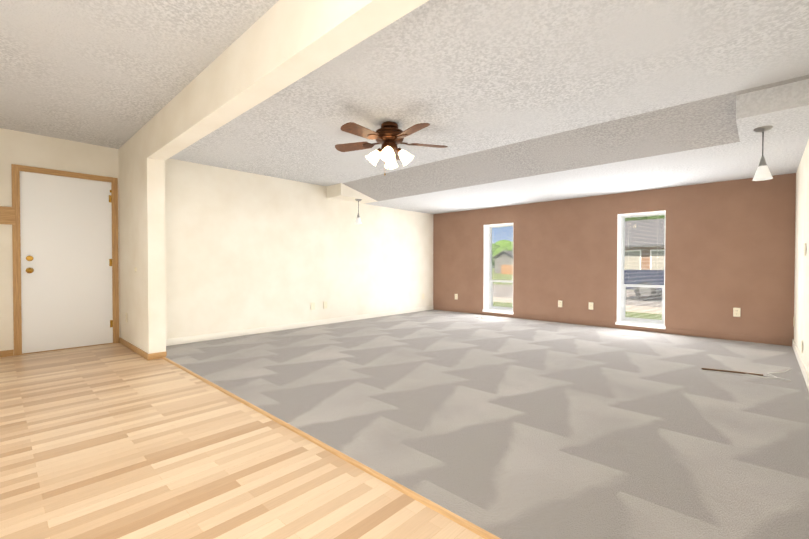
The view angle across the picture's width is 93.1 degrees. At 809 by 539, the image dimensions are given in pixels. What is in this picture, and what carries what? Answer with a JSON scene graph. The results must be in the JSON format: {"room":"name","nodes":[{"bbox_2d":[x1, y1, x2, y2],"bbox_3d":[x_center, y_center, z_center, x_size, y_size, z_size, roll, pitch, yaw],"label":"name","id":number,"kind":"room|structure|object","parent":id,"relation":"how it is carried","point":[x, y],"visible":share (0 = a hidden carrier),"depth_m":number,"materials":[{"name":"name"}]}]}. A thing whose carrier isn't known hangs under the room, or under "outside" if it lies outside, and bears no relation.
{"room":"empty living room","nodes":[
{"label":"empty living room","id":0,"kind":"room"},
{"bbox_2d":[0,128,119,350],"bbox_3d":[-4.298,-0.359,4.250,0.120,2.800,2.150,1,1,43],"label":"wall","id":1,"kind":"structure","parent":0,"point":[28,149],"depth_m":4.26,"materials":[{"name":"beige paint"}]},
{"bbox_2d":[0,350,13,356],"bbox_3d":[-4.630,0.914,3.815,0.012,0.065,1.036,1,1,43],"label":"baseboard","id":2,"kind":"structure","parent":1,"relation":"attached to","point":[5,353],"depth_m":4.15,"materials":[{"name":"brown wood"}]},
{"bbox_2d":[0,206,14,224],"bbox_3d":[-4.510,-0.579,3.870,0.086,0.190,0.810,1,1,43],"label":"rail","id":3,"kind":"object","parent":1,"relation":"attached to","point":[7,215],"visible":1,"depth_m":4.14,"materials":[{"name":"brown wood"}]},
{"bbox_2d":[11,164,118,355],"bbox_3d":[-3.998,-0.107,4.564,0.136,2.088,0.938,1,1,43],"label":"door frame","id":4,"kind":"structure","parent":1,"relation":"attached to","point":[16,243],"depth_m":4.28,"materials":[{"name":"brown wood"}]},
{"bbox_2d":[20,171,112,353],"bbox_3d":[-3.950,-0.081,4.525,0.119,2.019,0.824,1,1,43],"label":"door","id":5,"kind":"structure","parent":1,"relation":"in","point":[66,256],"depth_m":4.51,"materials":[{"name":"white paint"}]},
{"bbox_2d":[0,0,278,148],"bbox_3d":[-2.058,-1.609,1.951,6.510,0.240,2.110,1,1,43],"label":"ceiling","id":6,"kind":"structure","parent":0,"point":[116,74],"depth_m":2.71,"materials":[{"name":"white paint"}]},
{"bbox_2d":[119,158,165,353],"bbox_3d":[-3.093,-0.062,4.490,1.320,2.200,0.160,1,1,43],"label":"wall","id":7,"kind":"structure","parent":0,"point":[142,236],"depth_m":4.10,"materials":[{"name":"beige paint"}]},
{"bbox_2d":[119,337,149,359],"bbox_3d":[-3.147,0.906,4.436,1.332,0.065,0.012,1,1,43],"label":"baseboard","id":8,"kind":"structure","parent":7,"relation":"attached to","point":[133,348],"depth_m":4.34,"materials":[{"name":"brown wood"}]},
{"bbox_2d":[0,343,483,538],"bbox_3d":[-2.014,1.020,2.033,6.510,0.100,2.240,1,1,43],"label":"floor","id":9,"kind":"structure","parent":0,"point":[114,441],"depth_m":1.87,"materials":[{"name":"brown wood"}]},
{"bbox_2d":[162,357,500,538],"bbox_3d":[-0.768,0.958,2.400,4.950,0.015,0.026,1,1,43],"label":"trim","id":10,"kind":"structure","parent":9,"relation":"on","point":[468,525],"depth_m":1.85,"materials":[{"name":"brown wood"}]},
{"bbox_2d":[118,0,428,176],"bbox_3d":[-1.284,-1.440,2.783,6.270,0.600,0.160,1,1,43],"label":"beam","id":11,"kind":"structure","parent":0,"point":[279,45],"depth_m":2.31,"materials":[{"name":"beige paint"}]},
{"bbox_2d":[165,158,432,338],"bbox_3d":[-1.223,-0.389,6.475,0.120,2.800,5.300,1,1,43],"label":"wall","id":12,"kind":"structure","parent":0,"point":[245,250],"depth_m":5.67,"materials":[{"name":"paint"}]},
{"bbox_2d":[166,306,432,345],"bbox_3d":[-1.175,0.858,6.446,0.012,0.083,5.300,1,1,43],"label":"baseboard","id":13,"kind":"structure","parent":12,"relation":"attached to","point":[197,338],"depth_m":5.71,"materials":[{"name":"white wood"}]},
{"bbox_2d":[327,183,377,203],"bbox_3d":[-0.866,-1.384,6.478,0.380,0.410,0.810,1,1,43],"label":"chase","id":14,"kind":"object","parent":12,"relation":"attached to","point":[341,191],"visible":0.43,"depth_m":6.25,"materials":[{"name":"beige paint"}]},
{"bbox_2d":[355,199,361,223],"bbox_3d":[-0.777,-0.974,6.461,0.124,0.410,0.124,1,1,43],"label":"pendant light","id":15,"kind":"object","parent":14,"relation":"hanging from","point":[358,220],"visible":1,"depth_m":6.43,"materials":[{"name":"white glass"}]},
{"bbox_2d":[166,310,808,538],"bbox_3d":[0.924,0.980,4.646,5.780,0.112,5.590,1,1,43],"label":"floor carpet","id":16,"kind":"object","parent":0,"point":[509,428],"visible":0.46,"depth_m":2.50,"materials":[{"name":"grey carpet"}]},
{"bbox_2d":[702,368,762,375],"bbox_3d":[2.978,0.931,3.491,0.432,0.013,0.020,0,1,30],"label":"stick","id":17,"kind":"object","parent":16,"relation":"on","point":[732,371],"visible":0.96,"depth_m":3.48,"materials":[{"name":"brown"}]},
{"bbox_2d":[746,368,790,380],"bbox_3d":[3.325,0.934,3.506,0.322,0.006,0.560,1,1,43],"label":"cable","id":18,"kind":"object","parent":16,"relation":"on","point":[770,374],"visible":0.9,"depth_m":3.38,"materials":[{"name":"white plastic"}]},
{"bbox_2d":[170,0,808,185],"bbox_3d":[-0.103,-1.540,3.512,5.780,0.420,2.520,1,1,43],"label":"ceiling","id":19,"kind":"structure","parent":0,"point":[462,77],"depth_m":2.62,"materials":[{"name":"white paint"}]},
{"bbox_2d":[335,121,447,175],"bbox_3d":[-0.155,-1.093,3.478,1.073,0.472,1.048,1,1,43],"label":"fan","id":20,"kind":"object","parent":19,"relation":"hanging from","point":[388,136],"visible":1,"depth_m":3.44,"materials":[{"name":"brown wood"}]},
{"bbox_2d":[342,75,808,213],"bbox_3d":[1.794,-1.472,5.545,5.780,0.610,3.040,1,1,43],"label":"ceiling","id":21,"kind":"structure","parent":0,"point":[705,123],"depth_m":4.33,"materials":[{"name":"white paint"}]},
{"bbox_2d":[736,79,808,141],"bbox_3d":[2.908,-1.338,3.003,0.440,0.410,0.740,1,1,43],"label":"chase","id":22,"kind":"object","parent":21,"relation":"attached to","point":[782,109],"visible":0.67,"depth_m":2.82,"materials":[{"name":"white paint"}]},
{"bbox_2d":[752,126,772,180],"bbox_3d":[2.877,-0.929,3.078,0.124,0.410,0.124,1,1,43],"label":"pendant light","id":23,"kind":"object","parent":22,"relation":"hanging from","point":[762,173],"visible":1,"depth_m":3.06,"materials":[{"name":"white glass"}]},
{"bbox_2d":[433,173,795,339],"bbox_3d":[2.743,-0.390,6.576,5.780,2.800,0.260,1,1,43],"label":"wall","id":24,"kind":"structure","parent":0,"point":[729,245],"depth_m":5.45,"materials":[{"name":"brown paint"}]},
{"bbox_2d":[482,223,513,314],"bbox_3d":[1.861,-0.020,7.387,0.658,1.699,0.266,1,1,43],"label":"window","id":25,"kind":"structure","parent":24,"relation":"in","point":[489,294],"depth_m":7.53,"materials":[{"name":"white"}]},
{"bbox_2d":[589,302,592,309],"bbox_3d":[2.991,0.586,6.152,0.070,0.114,0.016,1,1,43],"label":"electrical outlet","id":26,"kind":"object","parent":24,"relation":"attached to","point":[591,305],"visible":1,"depth_m":6.15,"materials":[{"name":"beige plastic"}]},
{"bbox_2d":[433,306,791,345],"bbox_3d":[2.650,0.860,6.493,5.516,0.078,0.012,1,1,43],"label":"baseboard","id":27,"kind":"structure","parent":24,"relation":"attached to","point":[765,340],"depth_m":5.68,"materials":[{"name":"beige paint"}]},
{"bbox_2d":[615,210,665,328],"bbox_3d":[3.582,0.001,5.780,0.648,1.699,0.266,1,1,43],"label":"window","id":28,"kind":"structure","parent":24,"relation":"in","point":[622,319],"depth_m":5.86,"materials":[{"name":"white"}]},
{"bbox_2d":[733,308,739,316],"bbox_3d":[4.288,0.551,4.946,0.070,0.114,0.009,1,1,43],"label":"electrical outlet","id":29,"kind":"object","parent":24,"relation":"attached to","point":[736,312],"visible":1,"depth_m":4.95,"materials":[{"name":"beige plastic"}]},
{"bbox_2d":[794,139,808,374],"bbox_3d":[2.140,-0.327,1.783,0.120,2.800,7.570,1,1,43],"label":"wall","id":30,"kind":"structure","parent":0,"point":[801,307],"depth_m":3.73,"materials":[{"name":"beige paint"}]},
{"bbox_2d":[792,339,808,390],"bbox_3d":[2.133,0.924,1.889,0.012,0.095,7.450,1,1,43],"label":"baseboard","id":31,"kind":"structure","parent":30,"relation":"attached to","point":[805,374],"depth_m":3.54,"materials":[{"name":"white wood"}]},
{"label":"outside","id":32,"kind":"structure","parent":0,"visible":0},
{"bbox_2d":[492,272,661,319],"bbox_3d":[45.844,0.445,71.256,210.000,0.220,153.080,1,1,43],"label":"ground","id":33,"kind":"structure","parent":32,"point":[498,298],"depth_m":13.57,"materials":[{"name":"green"}]},
{"bbox_2d":[492,251,512,272],"bbox_3d":[16.287,-1.109,57.157,3.400,3.300,6.600,1,1,43],"label":"house","id":34,"kind":"structure","parent":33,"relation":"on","point":[499,259],"depth_m":55.09,"materials":[{"name":"grey"}]},
{"bbox_2d":[501,268,512,273],"bbox_3d":[15.149,0.028,48.706,6.290,1.250,0.070,1,1,43],"label":"fence","id":35,"kind":"object","parent":33,"relation":"on","point":[507,271],"depth_m":50.21,"materials":[{"name":"brown"}]},
{"bbox_2d":[492,215,664,265],"bbox_3d":[23.452,-5.127,51.431,18.059,12.147,54.400,0,1,-10],"label":"trees","id":36,"kind":"object","parent":33,"relation":"on","point":[501,244],"depth_m":67.72,"materials":[{"name":"green plant"}]},
{"bbox_2d":[624,270,663,300],"bbox_3d":[10.511,0.263,13.177,5.500,1.720,1.850,1,1,43],"label":"truck","id":37,"kind":"object","parent":33,"relation":"on","point":[642,282],"depth_m":13.73,"materials":[{"name":"blue"}]},
{"bbox_2d":[624,218,664,269],"bbox_3d":[17.538,-1.246,25.888,13.500,4.400,9.000,1,1,43],"label":"house","id":38,"kind":"structure","parent":33,"relation":"on","point":[644,245],"depth_m":23.59,"materials":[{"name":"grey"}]}
]}

